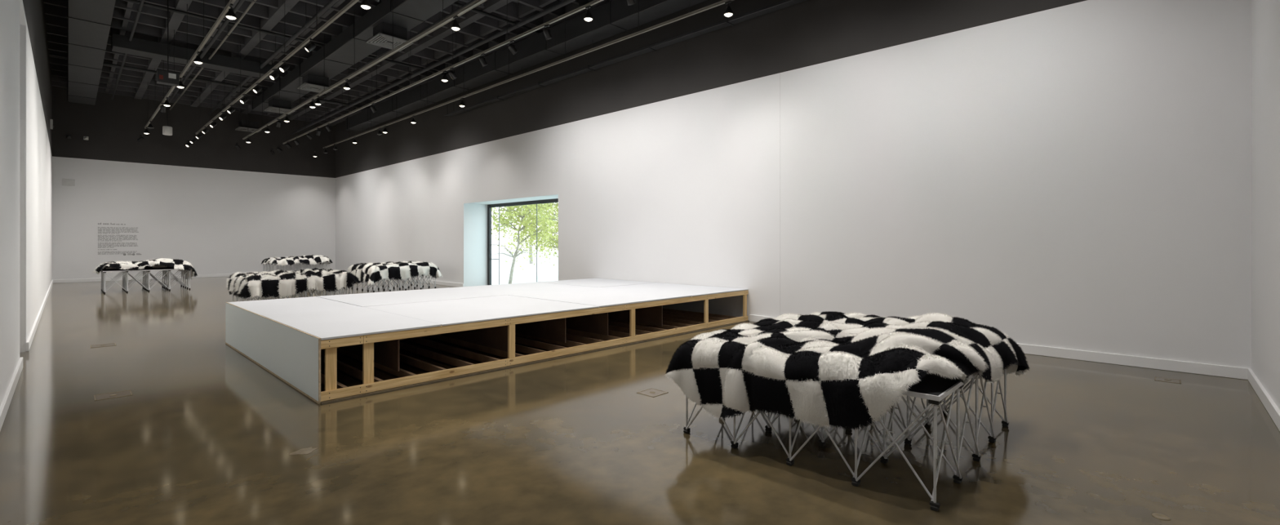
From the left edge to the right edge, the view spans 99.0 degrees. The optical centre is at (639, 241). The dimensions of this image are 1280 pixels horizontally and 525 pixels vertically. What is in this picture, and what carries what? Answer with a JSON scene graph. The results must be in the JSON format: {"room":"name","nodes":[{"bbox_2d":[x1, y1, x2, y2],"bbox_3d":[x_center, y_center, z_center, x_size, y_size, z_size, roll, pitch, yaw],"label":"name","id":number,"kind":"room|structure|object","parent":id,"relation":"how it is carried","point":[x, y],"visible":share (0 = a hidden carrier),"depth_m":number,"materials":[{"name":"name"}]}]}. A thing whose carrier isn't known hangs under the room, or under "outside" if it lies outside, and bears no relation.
{"room":"museum","nodes":[
{"label":"museum","id":0,"kind":"room"},
{"bbox_2d":[0,0,52,404],"bbox_3d":[-11.255,-2.350,9.760,31.240,7.900,0.600,0,0,44],"label":"wall","id":1,"kind":"structure","parent":0,"point":[25,77],"depth_m":7.91,"materials":[{"name":"paint"}]},
{"bbox_2d":[0,356,22,431],"bbox_3d":[-3.790,1.532,3.060,11.132,0.135,0.028,0,0,44],"label":"baseboard","id":2,"kind":"structure","parent":1,"relation":"attached to","point":[7,397],"depth_m":5.44,"materials":[{"name":"paint"}]},
{"bbox_2d":[19,119,24,352],"bbox_3d":[-8.990,-0.075,7.795,0.030,3.350,0.288,0,0,44],"label":"trim","id":3,"kind":"structure","parent":1,"relation":"attached to","point":[21,121],"depth_m":7.87,"materials":[{"name":"paint"}]},
{"bbox_2d":[26,280,53,351],"bbox_3d":[-15.597,1.532,14.344,18.572,0.135,0.028,0,0,44],"label":"baseboard","id":4,"kind":"structure","parent":1,"relation":"attached to","point":[30,338],"depth_m":10.04,"materials":[{"name":"paint"}]},
{"bbox_2d":[49,119,53,128],"bbox_3d":[-20.142,-4.000,18.726,0.200,0.320,0.085,0,0,44],"label":"wall sensor","id":5,"kind":"object","parent":1,"relation":"attached to","point":[51,125],"visible":1,"depth_m":18.65,"materials":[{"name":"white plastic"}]},
{"bbox_2d":[137,134,144,142],"bbox_3d":[-20.068,-4.116,21.971,0.231,0.285,0.148,0,0,-16],"label":"lamp","id":6,"kind":"object","parent":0,"point":[140,139],"visible":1,"depth_m":21.93,"materials":[{"name":"black metal"}]},
{"bbox_2d":[185,140,191,147],"bbox_3d":[-19.141,-4.115,23.175,0.148,0.288,0.226,0,0,9],"label":"lamp","id":7,"kind":"object","parent":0,"point":[188,144],"visible":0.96,"depth_m":23.15,"materials":[{"name":"black metal"}]},
{"bbox_2d":[189,137,195,143],"bbox_3d":[-18.277,-4.115,22.348,0.148,0.288,0.226,0,0,19],"label":"lamp","id":8,"kind":"object","parent":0,"point":[193,140],"visible":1,"depth_m":22.32,"materials":[{"name":"black metal"}]},
{"bbox_2d":[52,85,335,279],"bbox_3d":[-18.912,-2.350,24.573,0.300,7.900,11.440,0,0,44],"label":"wall","id":9,"kind":"structure","parent":0,"point":[216,206],"depth_m":23.55,"materials":[{"name":"paint"}]},
{"bbox_2d":[62,178,75,186],"bbox_3d":[-22.028,-2.262,21.070,0.034,0.260,0.340,0,0,44],"label":"air vent","id":10,"kind":"object","parent":9,"relation":"in","point":[68,182],"visible":1,"depth_m":21.07,"materials":[{"name":"grey metal"}]},
{"bbox_2d":[97,222,141,255],"bbox_3d":[-21.043,-0.072,22.124,0.003,1.318,1.279,0,0,44],"label":"wall text","id":11,"kind":"object","parent":9,"relation":"attached to","point":[113,229],"depth_m":22.04},
{"bbox_2d":[53,272,244,283],"bbox_3d":[-18.941,1.532,24.305,0.028,0.135,9.812,0,0,44],"label":"baseboard","id":12,"kind":"structure","parent":9,"relation":"attached to","point":[77,280],"depth_m":22.04,"materials":[{"name":"paint"}]},
{"bbox_2d":[235,120,262,133],"bbox_3d":[-17.591,-5.165,24.557,0.840,0.369,0.840,0,0,44],"label":"air diffuser","id":13,"kind":"object","parent":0,"point":[244,126],"visible":0.84,"depth_m":24.38,"materials":[{"name":"paint"}]},
{"bbox_2d":[43,0,613,125],"bbox_3d":[-7.511,-6.175,13.678,31.840,0.650,11.440,0,0,44],"label":"ceiling","id":14,"kind":"structure","parent":0,"point":[435,46],"depth_m":16.36,"materials":[{"name":"paint"}]},
{"bbox_2d":[66,0,115,105],"bbox_3d":[-14.579,-5.688,14.416,17.000,1.205,0.755,0,0,44],"label":"air duct","id":15,"kind":"object","parent":14,"relation":"hanging from","point":[89,23],"visible":0.93,"depth_m":14.18,"materials":[{"name":"metal"}]},
{"bbox_2d":[111,0,144,100],"bbox_3d":[-10.738,-5.926,11.922,28.000,0.728,0.075,0,0,44],"label":"ceiling pipe","id":16,"kind":"object","parent":14,"relation":"hanging from","point":[140,5],"visible":0.81,"depth_m":14.95,"materials":[{"name":"metal"}]},
{"bbox_2d":[162,125,172,135],"bbox_3d":[-17.410,-5.097,20.138,0.280,2.386,0.280,0,0,44],"label":"speaker","id":17,"kind":"object","parent":14,"relation":"hanging from","point":[166,131],"visible":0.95,"depth_m":20.04},
{"bbox_2d":[156,0,179,86],"bbox_3d":[-11.555,-5.069,13.380,0.245,2.458,0.400,0,0,44],"label":"junction box","id":18,"kind":"object","parent":14,"relation":"hanging from","point":[163,77],"visible":1,"depth_m":13.35,"materials":[{"name":"paint"}]},
{"bbox_2d":[144,0,235,128],"bbox_3d":[-8.538,-5.100,10.967,28.300,1.680,0.064,0,0,44],"label":"track","id":19,"kind":"object","parent":14,"relation":"hanging from","point":[227,7],"visible":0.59,"depth_m":12.63,"materials":[{"name":"metal"}]},
{"bbox_2d":[146,120,153,128],"bbox_3d":[-17.426,-4.128,19.461,0.180,0.261,0.180,0,0,44],"label":"lamp","id":20,"kind":"object","parent":19,"relation":"hanging from","point":[150,126],"visible":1,"depth_m":19.42,"materials":[{"name":"black metal"}]},
{"bbox_2d":[160,102,166,112],"bbox_3d":[-14.728,-4.113,16.883,0.212,0.292,0.148,0,0,44],"label":"lamp","id":21,"kind":"object","parent":19,"relation":"hanging from","point":[162,107],"visible":0.96,"depth_m":16.85,"materials":[{"name":"black metal"}]},
{"bbox_2d":[163,97,170,106],"bbox_3d":[-14.050,-4.128,16.235,0.180,0.261,0.180,0,0,44],"label":"lamp","id":22,"kind":"object","parent":19,"relation":"hanging from","point":[166,103],"visible":1,"depth_m":16.20,"materials":[{"name":"black metal"}]},
{"bbox_2d":[176,77,184,88],"bbox_3d":[-12.022,-4.128,14.296,0.180,0.261,0.180,0,0,44],"label":"lamp","id":23,"kind":"object","parent":19,"relation":"hanging from","point":[180,86],"visible":0.8,"depth_m":14.27,"materials":[{"name":"black metal"}]},
{"bbox_2d":[193,51,203,64],"bbox_3d":[-9.967,-4.128,12.332,0.180,0.261,0.180,0,0,44],"label":"lamp","id":24,"kind":"object","parent":19,"relation":"hanging from","point":[197,60],"visible":1,"depth_m":12.30,"materials":[{"name":"black metal"}]},
{"bbox_2d":[224,3,237,19],"bbox_3d":[-7.371,-4.128,9.851,0.180,0.261,0.180,0,0,44],"label":"lamp","id":25,"kind":"object","parent":19,"relation":"hanging from","point":[230,15],"visible":1,"depth_m":9.81,"materials":[{"name":"black metal"}]},
{"bbox_2d":[111,27,273,79],"bbox_3d":[-13.372,-5.812,16.547,0.630,0.955,3.805,0,0,44],"label":"air duct","id":26,"kind":"object","parent":14,"relation":"hanging from","point":[119,43],"visible":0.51,"depth_m":16.09,"materials":[{"name":"metal"}]},
{"bbox_2d":[165,0,244,106],"bbox_3d":[-9.668,-5.871,13.042,28.000,0.837,0.095,0,0,44],"label":"ceiling pipe","id":27,"kind":"object","parent":14,"relation":"hanging from","point":[240,2],"visible":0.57,"depth_m":15.08,"materials":[{"name":"metal"}]},
{"bbox_2d":[48,53,369,108],"bbox_3d":[-14.965,-5.800,20.525,0.079,0.079,9.800,0,0,44],"label":"ceiling pipe","id":28,"kind":"object","parent":14,"relation":"hanging from","point":[50,54],"visible":0.48,"depth_m":19.65,"materials":[{"name":"metal"}]},
{"bbox_2d":[169,0,256,110],"bbox_3d":[-9.529,-5.879,13.187,28.000,0.823,0.065,0,0,44],"label":"ceiling pipe","id":29,"kind":"object","parent":14,"relation":"hanging from","point":[253,2],"visible":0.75,"depth_m":15.04,"materials":[{"name":"metal"}]},
{"bbox_2d":[208,0,338,115],"bbox_3d":[-8.993,-5.891,14.472,27.000,0.797,0.115,0,0,44],"label":"ceiling pipe","id":30,"kind":"object","parent":14,"relation":"hanging from","point":[331,2],"visible":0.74,"depth_m":15.43,"materials":[{"name":"metal"}]},
{"bbox_2d":[195,0,359,134],"bbox_3d":[-7.495,-5.100,12.059,28.300,1.680,0.064,0,0,44],"label":"track","id":31,"kind":"object","parent":14,"relation":"hanging from","point":[352,2],"visible":0.94,"depth_m":12.92,"materials":[{"name":"metal"}]},
{"bbox_2d":[195,131,202,139],"bbox_3d":[-17.216,-4.115,21.332,0.148,0.288,0.226,0,0,29],"label":"lamp","id":32,"kind":"object","parent":31,"relation":"hanging from","point":[199,135],"visible":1,"depth_m":21.31,"materials":[{"name":"black metal"}]},
{"bbox_2d":[201,126,208,133],"bbox_3d":[-16.168,-4.115,20.331,0.148,0.288,0.226,0,0,29],"label":"lamp","id":33,"kind":"object","parent":31,"relation":"hanging from","point":[204,131],"visible":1,"depth_m":20.30,"materials":[{"name":"black metal"}]},
{"bbox_2d":[208,120,217,128],"bbox_3d":[-15.005,-4.115,19.220,0.148,0.288,0.226,0,0,24],"label":"lamp","id":34,"kind":"object","parent":31,"relation":"hanging from","point":[214,124],"visible":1,"depth_m":19.19,"materials":[{"name":"black metal"}]},
{"bbox_2d":[218,111,226,120],"bbox_3d":[-13.779,-4.115,18.049,0.148,0.288,0.226,0,0,19],"label":"lamp","id":35,"kind":"object","parent":31,"relation":"hanging from","point":[223,117],"visible":1,"depth_m":18.03,"materials":[{"name":"black metal"}]},
{"bbox_2d":[226,105,235,114],"bbox_3d":[-12.804,-4.115,17.117,0.148,0.288,0.226,0,0,29],"label":"lamp","id":36,"kind":"object","parent":31,"relation":"hanging from","point":[231,110],"visible":1,"depth_m":17.08,"materials":[{"name":"black metal"}]},
{"bbox_2d":[239,93,248,104],"bbox_3d":[-11.491,-4.115,15.862,0.148,0.288,0.226,0,0,24],"label":"lamp","id":37,"kind":"object","parent":31,"relation":"hanging from","point":[244,100],"visible":1,"depth_m":15.84,"materials":[{"name":"black metal"}]},
{"bbox_2d":[252,82,262,93],"bbox_3d":[-10.318,-4.115,14.741,0.148,0.288,0.226,0,0,29],"label":"lamp","id":38,"kind":"object","parent":31,"relation":"hanging from","point":[256,90],"visible":1,"depth_m":14.71,"materials":[{"name":"black metal"}]},
{"bbox_2d":[269,68,279,80],"bbox_3d":[-9.055,-4.115,13.535,0.148,0.288,0.226,0,0,19],"label":"lamp","id":39,"kind":"object","parent":31,"relation":"hanging from","point":[273,76],"visible":1,"depth_m":13.51,"materials":[{"name":"black metal"}]},
{"bbox_2d":[278,60,288,72],"bbox_3d":[-8.406,-4.115,12.914,0.148,0.288,0.226,0,0,24],"label":"lamp","id":40,"kind":"object","parent":31,"relation":"hanging from","point":[284,68],"visible":1,"depth_m":12.88,"materials":[{"name":"black metal"}]},
{"bbox_2d":[303,38,315,53],"bbox_3d":[-6.962,-4.115,11.534,0.226,0.288,0.148,0,0,-36],"label":"lamp","id":41,"kind":"object","parent":31,"relation":"hanging from","point":[311,46],"visible":1,"depth_m":11.50,"materials":[{"name":"black metal"}]},
{"bbox_2d":[360,0,371,9],"bbox_3d":[-4.721,-4.128,9.408,0.180,0.261,0.180,0,0,44],"label":"lamp","id":42,"kind":"object","parent":31,"relation":"hanging from","point":[365,4],"visible":1,"depth_m":9.36,"materials":[{"name":"black metal"}]},
{"bbox_2d":[121,0,447,74],"bbox_3d":[-9.904,-5.800,15.689,0.079,0.079,9.800,0,0,44],"label":"ceiling pipe","id":43,"kind":"object","parent":14,"relation":"hanging from","point":[135,2],"visible":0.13,"depth_m":14.85,"materials":[{"name":"metal"}]},
{"bbox_2d":[251,0,457,113],"bbox_3d":[-8.422,-5.812,15.793,20.000,0.955,0.855,0,0,44],"label":"air duct","id":44,"kind":"object","parent":14,"relation":"hanging from","point":[350,46],"visible":0.76,"depth_m":15.25,"materials":[{"name":"metal"}]},
{"bbox_2d":[263,98,295,114],"bbox_3d":[-13.792,-5.165,20.926,0.840,0.369,0.840,0,0,44],"label":"air diffuser","id":45,"kind":"object","parent":44,"relation":"attached to","point":[273,104],"visible":0.9,"depth_m":20.76,"materials":[{"name":"paint"}]},
{"bbox_2d":[297,73,333,93],"bbox_3d":[-10.627,-5.165,17.901,0.840,0.369,0.840,0,0,44],"label":"air diffuser","id":46,"kind":"object","parent":44,"relation":"attached to","point":[310,82],"visible":0.84,"depth_m":17.73,"materials":[{"name":"paint"}]},
{"bbox_2d":[366,22,413,51],"bbox_3d":[-6.291,-5.165,13.758,0.840,0.369,0.840,0,0,44],"label":"air diffuser","id":47,"kind":"object","parent":44,"relation":"attached to","point":[386,35],"visible":0.84,"depth_m":13.60,"materials":[{"name":"paint"}]},
{"bbox_2d":[242,0,484,139],"bbox_3d":[-6.431,-5.100,13.172,28.300,1.680,0.064,0,0,44],"label":"track","id":48,"kind":"object","parent":14,"relation":"hanging from","point":[473,4],"visible":1,"depth_m":12.90,"materials":[{"name":"metal"}]},
{"bbox_2d":[264,125,270,133],"bbox_3d":[-13.749,-4.128,20.166,0.180,0.261,0.180,0,0,44],"label":"lamp","id":49,"kind":"object","parent":48,"relation":"hanging from","point":[267,130],"visible":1,"depth_m":20.13,"materials":[{"name":"black metal"}]},
{"bbox_2d":[275,119,281,127],"bbox_3d":[-12.621,-4.113,19.088,0.212,0.292,0.148,0,0,44],"label":"lamp","id":50,"kind":"object","parent":48,"relation":"hanging from","point":[278,122],"visible":1,"depth_m":19.05,"materials":[{"name":"black metal"}]},
{"bbox_2d":[283,114,289,122],"bbox_3d":[-11.879,-4.128,18.379,0.180,0.261,0.180,0,0,44],"label":"lamp","id":51,"kind":"object","parent":48,"relation":"hanging from","point":[286,120],"visible":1,"depth_m":18.34,"materials":[{"name":"black metal"}]},
{"bbox_2d":[309,98,315,108],"bbox_3d":[-9.847,-4.128,16.437,0.180,0.261,0.180,0,0,44],"label":"lamp","id":52,"kind":"object","parent":48,"relation":"hanging from","point":[312,105],"visible":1,"depth_m":16.40,"materials":[{"name":"black metal"}]},
{"bbox_2d":[314,95,321,105],"bbox_3d":[-9.471,-4.128,16.077,0.180,0.261,0.180,0,0,44],"label":"lamp","id":53,"kind":"object","parent":48,"relation":"hanging from","point":[317,102],"visible":1,"depth_m":16.04,"materials":[{"name":"black metal"}]},
{"bbox_2d":[342,79,351,89],"bbox_3d":[-7.732,-4.128,14.415,0.180,0.261,0.180,0,0,44],"label":"lamp","id":54,"kind":"object","parent":48,"relation":"hanging from","point":[346,86],"visible":1,"depth_m":14.38,"materials":[{"name":"black metal"}]},
{"bbox_2d":[450,15,460,31],"bbox_3d":[-3.497,-4.128,10.368,0.180,0.261,0.180,0,0,44],"label":"lamp","id":55,"kind":"object","parent":48,"relation":"hanging from","point":[455,26],"visible":1,"depth_m":10.33,"materials":[{"name":"black metal"}]},
{"bbox_2d":[262,0,476,125],"bbox_3d":[-7.284,-5.774,15.537,28.000,1.032,0.085,0,0,44],"label":"ceiling pipe","id":56,"kind":"object","parent":14,"relation":"hanging from","point":[472,1],"visible":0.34,"depth_m":15.39,"materials":[{"name":"metal"}]},
{"bbox_2d":[266,0,487,127],"bbox_3d":[-7.180,-5.781,15.645,28.000,1.018,0.055,0,0,44],"label":"ceiling pipe","id":57,"kind":"object","parent":14,"relation":"hanging from","point":[485,0],"visible":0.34,"depth_m":15.36,"materials":[{"name":"metal"}]},
{"bbox_2d":[290,0,576,134],"bbox_3d":[-6.128,-5.666,16.023,29.000,1.247,0.115,0,0,44],"label":"ceiling pipe","id":58,"kind":"object","parent":14,"relation":"hanging from","point":[564,2],"visible":0.85,"depth_m":14.98,"materials":[{"name":"metal"}]},
{"bbox_2d":[282,0,604,144],"bbox_3d":[-5.429,-5.100,14.221,28.300,1.680,0.064,0,0,44],"label":"track","id":59,"kind":"object","parent":14,"relation":"hanging from","point":[594,2],"visible":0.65,"depth_m":13.20,"materials":[{"name":"metal"}]},
{"bbox_2d":[315,128,320,136],"bbox_3d":[-12.126,-4.113,20.620,0.212,0.292,0.148,0,0,44],"label":"lamp","id":60,"kind":"object","parent":59,"relation":"hanging from","point":[318,131],"visible":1,"depth_m":20.58,"materials":[{"name":"black metal"}]},
{"bbox_2d":[325,123,332,131],"bbox_3d":[-11.299,-4.113,19.847,0.148,0.292,0.212,0,0,44],"label":"lamp","id":61,"kind":"object","parent":59,"relation":"hanging from","point":[327,126],"visible":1,"depth_m":19.80,"materials":[{"name":"black metal"}]},
{"bbox_2d":[369,102,377,113],"bbox_3d":[-8.257,-4.113,16.939,0.148,0.292,0.212,0,0,44],"label":"lamp","id":62,"kind":"object","parent":59,"relation":"hanging from","point":[372,108],"visible":1,"depth_m":16.89,"materials":[{"name":"black metal"}]},
{"bbox_2d":[440,71,448,81],"bbox_3d":[-4.900,-4.128,13.715,0.180,0.261,0.180,0,0,44],"label":"lamp","id":63,"kind":"object","parent":59,"relation":"hanging from","point":[444,78],"visible":1,"depth_m":13.68,"materials":[{"name":"black metal"}]},
{"bbox_2d":[448,67,457,79],"bbox_3d":[-4.615,-4.116,13.458,0.148,0.285,0.231,0,0,34],"label":"lamp","id":64,"kind":"object","parent":59,"relation":"hanging from","point":[451,73],"visible":1,"depth_m":13.41,"materials":[{"name":"black metal"}]},
{"bbox_2d":[479,53,488,66],"bbox_3d":[-3.568,-4.113,12.459,0.148,0.292,0.212,0,0,44],"label":"lamp","id":65,"kind":"object","parent":59,"relation":"hanging from","point":[482,60],"visible":1,"depth_m":12.41,"materials":[{"name":"black metal"}]},
{"bbox_2d":[507,40,518,54],"bbox_3d":[-2.709,-4.116,11.637,0.148,0.285,0.231,0,0,44],"label":"lamp","id":66,"kind":"object","parent":59,"relation":"hanging from","point":[512,47],"visible":1,"depth_m":11.59,"materials":[{"name":"black metal"}]},
{"bbox_2d":[542,24,552,39],"bbox_3d":[-1.827,-4.113,10.794,0.148,0.292,0.212,0,0,34],"label":"lamp","id":67,"kind":"object","parent":59,"relation":"hanging from","point":[546,31],"visible":1,"depth_m":10.74,"materials":[{"name":"black metal"}]},
{"bbox_2d":[583,5,593,21],"bbox_3d":[-0.939,-4.128,9.929,0.180,0.261,0.180,0,0,44],"label":"lamp","id":68,"kind":"object","parent":59,"relation":"hanging from","point":[588,17],"visible":1,"depth_m":9.89,"materials":[{"name":"black metal"}]},
{"bbox_2d":[626,0,635,5],"bbox_3d":[-0.162,-4.113,9.203,0.148,0.292,0.212,0,0,24],"label":"lamp","id":69,"kind":"object","parent":59,"relation":"hanging from","point":[630,2],"visible":1,"depth_m":9.19,"materials":[{"name":"black metal"}]},
{"bbox_2d":[452,2,542,33],"bbox_3d":[-5.928,-5.800,11.889,0.079,0.079,9.800,0,0,44],"label":"ceiling pipe","id":70,"kind":"object","parent":14,"relation":"hanging from","point":[456,4],"visible":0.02,"depth_m":14.14,"materials":[{"name":"metal"}]},
{"bbox_2d":[346,0,706,131],"bbox_3d":[-4.455,-5.588,16.325,23.000,1.405,0.605,0,0,44],"label":"air duct","id":71,"kind":"object","parent":14,"relation":"hanging from","point":[615,17],"visible":0.85,"depth_m":14.59,"materials":[{"name":"metal"}]},
{"bbox_2d":[323,0,733,148],"bbox_3d":[-4.331,-5.100,15.370,28.300,1.680,0.064,0,0,44],"label":"track","id":72,"kind":"object","parent":14,"relation":"hanging from","point":[721,2],"visible":0.91,"depth_m":12.91,"materials":[{"name":"metal"}]},
{"bbox_2d":[410,115,416,124],"bbox_3d":[-7.710,-4.128,18.600,0.180,0.261,0.180,0,0,44],"label":"lamp","id":73,"kind":"object","parent":72,"relation":"hanging from","point":[413,121],"visible":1,"depth_m":18.56,"materials":[{"name":"black metal"}]},
{"bbox_2d":[458,97,465,106],"bbox_3d":[-5.305,-4.128,16.301,0.180,0.261,0.180,0,0,44],"label":"lamp","id":74,"kind":"object","parent":72,"relation":"hanging from","point":[461,104],"visible":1,"depth_m":16.26,"materials":[{"name":"black metal"}]},
{"bbox_2d":[723,0,733,17],"bbox_3d":[1.574,-4.128,9.727,0.180,0.261,0.180,0,0,44],"label":"lamp","id":75,"kind":"object","parent":72,"relation":"hanging from","point":[728,12],"visible":1,"depth_m":9.69,"materials":[{"name":"black metal"}]},
{"bbox_2d":[444,0,808,116],"bbox_3d":[-0.583,-5.312,13.213,17.100,1.955,0.255,0,0,44],"label":"track","id":76,"kind":"object","parent":14,"relation":"hanging from","point":[785,3],"visible":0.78,"depth_m":12.40,"materials":[{"name":"metal"}]},
{"bbox_2d":[0,276,1279,524],"bbox_3d":[-7.511,1.750,13.678,31.840,0.300,11.440,0,0,44],"label":"floor","id":77,"kind":"structure","parent":0,"point":[206,434],"depth_m":4.26,"materials":[{"name":"concrete"}]},
{"bbox_2d":[89,342,116,347],"bbox_3d":[-8.229,1.598,8.381,0.280,0.004,0.280,0,0,44],"label":"floor outlet cover","id":78,"kind":"object","parent":77,"relation":"on","point":[111,344],"visible":1,"depth_m":8.35,"materials":[{"name":"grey metal"}]},
{"bbox_2d":[93,389,133,400],"bbox_3d":[-5.471,1.598,5.677,0.280,0.004,0.280,0,0,44],"label":"floor outlet cover","id":79,"kind":"object","parent":77,"relation":"on","point":[126,393],"visible":1,"depth_m":5.68,"materials":[{"name":"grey metal"}]},
{"bbox_2d":[101,266,191,293],"bbox_3d":[-16.338,1.256,18.075,1.960,0.687,2.090,0,0,44],"label":"bench","id":80,"kind":"object","parent":77,"relation":"on","point":[166,274],"visible":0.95,"depth_m":17.90,"materials":[{"name":"metal"}]},
{"bbox_2d":[92,257,197,279],"bbox_3d":[-16.328,0.953,18.059,2.356,0.855,2.600,0,0,44],"label":"blanket","id":81,"kind":"object","parent":80,"relation":"on","point":[180,264],"visible":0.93,"depth_m":17.68,"materials":[{"name":"fur"}]},
{"bbox_2d":[232,281,354,302],"bbox_3d":[-8.252,1.256,13.004,1.960,0.687,2.090,0,0,44],"label":"bench","id":82,"kind":"object","parent":77,"relation":"on","point":[345,290],"visible":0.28,"depth_m":12.90,"materials":[{"name":"metal"}]},
{"bbox_2d":[226,267,362,299],"bbox_3d":[-8.215,0.943,12.979,2.287,0.648,2.527,0,0,44],"label":"blanket","id":83,"kind":"object","parent":82,"relation":"on","point":[281,282],"visible":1,"depth_m":12.21,"materials":[{"name":"fur"}]},
{"bbox_2d":[263,261,330,271],"bbox_3d":[-14.896,1.256,23.710,1.960,0.687,2.090,0,0,44],"label":"bench","id":84,"kind":"object","parent":77,"relation":"on","point":[283,268],"visible":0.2,"depth_m":23.44,"materials":[{"name":"metal"}]},
{"bbox_2d":[260,254,333,266],"bbox_3d":[-14.895,0.846,23.706,2.336,0.546,2.477,0,0,44],"label":"blanket","id":85,"kind":"object","parent":84,"relation":"on","point":[311,259],"visible":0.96,"depth_m":23.07,"materials":[{"name":"fur"}]},
{"bbox_2d":[288,447,318,454],"bbox_3d":[-2.553,1.599,4.157,0.150,0.001,0.203,0,0,44],"label":"floor outlet cover","id":86,"kind":"object","parent":77,"relation":"on","point":[304,451],"depth_m":4.16,"materials":[{"name":"metal"}]},
{"bbox_2d":[351,273,435,292],"bbox_3d":[-8.372,1.256,18.596,1.960,0.687,2.090,0,0,44],"label":"bench","id":87,"kind":"object","parent":77,"relation":"on","point":[421,277],"visible":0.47,"depth_m":18.38,"materials":[{"name":"metal"}]},
{"bbox_2d":[347,260,442,286],"bbox_3d":[-8.326,1.032,18.567,2.334,0.754,2.603,0,0,44],"label":"blanket","id":88,"kind":"object","parent":87,"relation":"on","point":[371,273],"visible":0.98,"depth_m":17.81,"materials":[{"name":"fur"}]},
{"bbox_2d":[225,278,749,404],"bbox_3d":[-2.150,1.278,9.743,4.630,0.645,7.713,0,0,44],"label":"platform","id":89,"kind":"object","parent":77,"relation":"on","point":[286,337],"visible":1,"depth_m":7.74,"materials":[{"name":"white wood"}]},
{"bbox_2d":[636,387,668,396],"bbox_3d":[0.131,1.598,5.771,0.240,0.004,0.240,0,0,44],"label":"floor outlet cover","id":90,"kind":"object","parent":77,"relation":"on","point":[651,392],"visible":1,"depth_m":5.77,"materials":[{"name":"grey metal"}]},
{"bbox_2d":[683,365,1008,511],"bbox_3d":[1.772,1.256,4.641,1.960,0.687,2.090,0,0,44],"label":"metal frame","id":91,"kind":"object","parent":77,"relation":"on","point":[935,388],"visible":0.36,"depth_m":3.77,"materials":[{"name":"metal"}]},
{"bbox_2d":[665,311,1030,431],"bbox_3d":[1.771,0.997,4.641,2.303,0.772,2.526,0,0,44],"label":"blanket","id":92,"kind":"object","parent":91,"relation":"on","point":[825,368],"visible":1,"depth_m":3.95,"materials":[{"name":"fur"}]},
{"bbox_2d":[1151,512,1170,519],"bbox_3d":[3.024,1.598,3.171,0.080,0.004,0.080,0,0,44],"label":"floor outlet cover","id":93,"kind":"object","parent":77,"relation":"on","point":[1160,516],"visible":1,"depth_m":3.17,"materials":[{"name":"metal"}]},
{"bbox_2d":[1154,376,1181,383],"bbox_3d":[6.069,1.598,6.286,0.220,0.004,0.220,0,0,44],"label":"floor outlet cover","id":94,"kind":"object","parent":77,"relation":"on","point":[1159,379],"visible":1,"depth_m":6.29,"materials":[{"name":"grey metal"}]},
{"bbox_2d":[335,0,1251,368],"bbox_3d":[-3.904,-2.350,17.452,31.240,7.900,1.000,0,0,44],"label":"wall","id":95,"kind":"structure","parent":0,"point":[1066,174],"depth_m":9.05,"materials":[{"name":"paint"}]},
{"bbox_2d":[388,277,463,287],"bbox_3d":[-10.817,1.532,23.347,13.100,0.135,0.028,0,0,44],"label":"baseboard","id":96,"kind":"structure","parent":95,"relation":"attached to","point":[437,282],"depth_m":19.91,"materials":[{"name":"paint"}]},
{"bbox_2d":[487,198,558,284],"bbox_3d":[-3.510,0.150,17.712,5.250,2.900,0.080,0,0,44],"label":"window","id":97,"kind":"structure","parent":95,"relation":"in","point":[548,201],"depth_m":19.16,"materials":[{"name":"black metal"}]},
{"bbox_2d":[779,72,780,315],"bbox_3d":[2.683,-0.877,10.465,0.006,4.685,0.002,0,0,44],"label":"trim","id":98,"kind":"structure","parent":95,"relation":"attached to","point":[780,73],"depth_m":10.47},
{"bbox_2d":[749,314,1251,379],"bbox_3d":[4.612,1.532,8.603,6.700,0.135,0.028,0,0,44],"label":"baseboard","id":99,"kind":"structure","parent":95,"relation":"attached to","point":[1215,370],"depth_m":6.96,"materials":[{"name":"paint"}]},
{"bbox_2d":[1251,0,1279,409],"bbox_3d":[3.891,-2.350,2.783,0.300,7.900,11.440,0,0,44],"label":"wall","id":100,"kind":"structure","parent":0,"point":[1265,14],"depth_m":5.37,"materials":[{"name":"paint"}]},
{"bbox_2d":[1248,368,1279,431],"bbox_3d":[3.624,1.532,2.742,0.028,0.135,9.812,0,0,44],"label":"baseboard","id":101,"kind":"structure","parent":100,"relation":"attached to","point":[1272,408],"depth_m":5.25,"materials":[{"name":"paint"}]},
{"label":"outside","id":102,"kind":"structure","parent":0,"visible":0},
{"bbox_2d":[491,250,558,284],"bbox_3d":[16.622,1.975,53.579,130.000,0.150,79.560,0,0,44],"label":"ground","id":103,"kind":"structure","parent":102,"point":[546,271],"depth_m":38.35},
{"bbox_2d":[491,203,558,284],"bbox_3d":[-5.540,-0.738,23.996,4.024,5.301,3.343,0,0,2],"label":"tree","id":104,"kind":"object","parent":103,"relation":"on","point":[508,213],"visible":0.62,"depth_m":24.09,"materials":[{"name":"green plant"}]},
{"bbox_2d":[493,203,557,263],"bbox_3d":[-9.383,-2.666,46.221,7.016,9.152,6.964,0,0,44],"label":"tree","id":105,"kind":"object","parent":103,"relation":"on","point":[531,261],"visible":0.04,"depth_m":46.06,"materials":[{"name":"green plant"}]},
{"bbox_2d":[500,202,558,270],"bbox_3d":[-4.028,-1.262,28.856,6.586,6.358,5.592,0,0,30],"label":"tree","id":106,"kind":"object","parent":103,"relation":"on","point":[554,240],"visible":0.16,"depth_m":28.20,"materials":[{"name":"green plant"}]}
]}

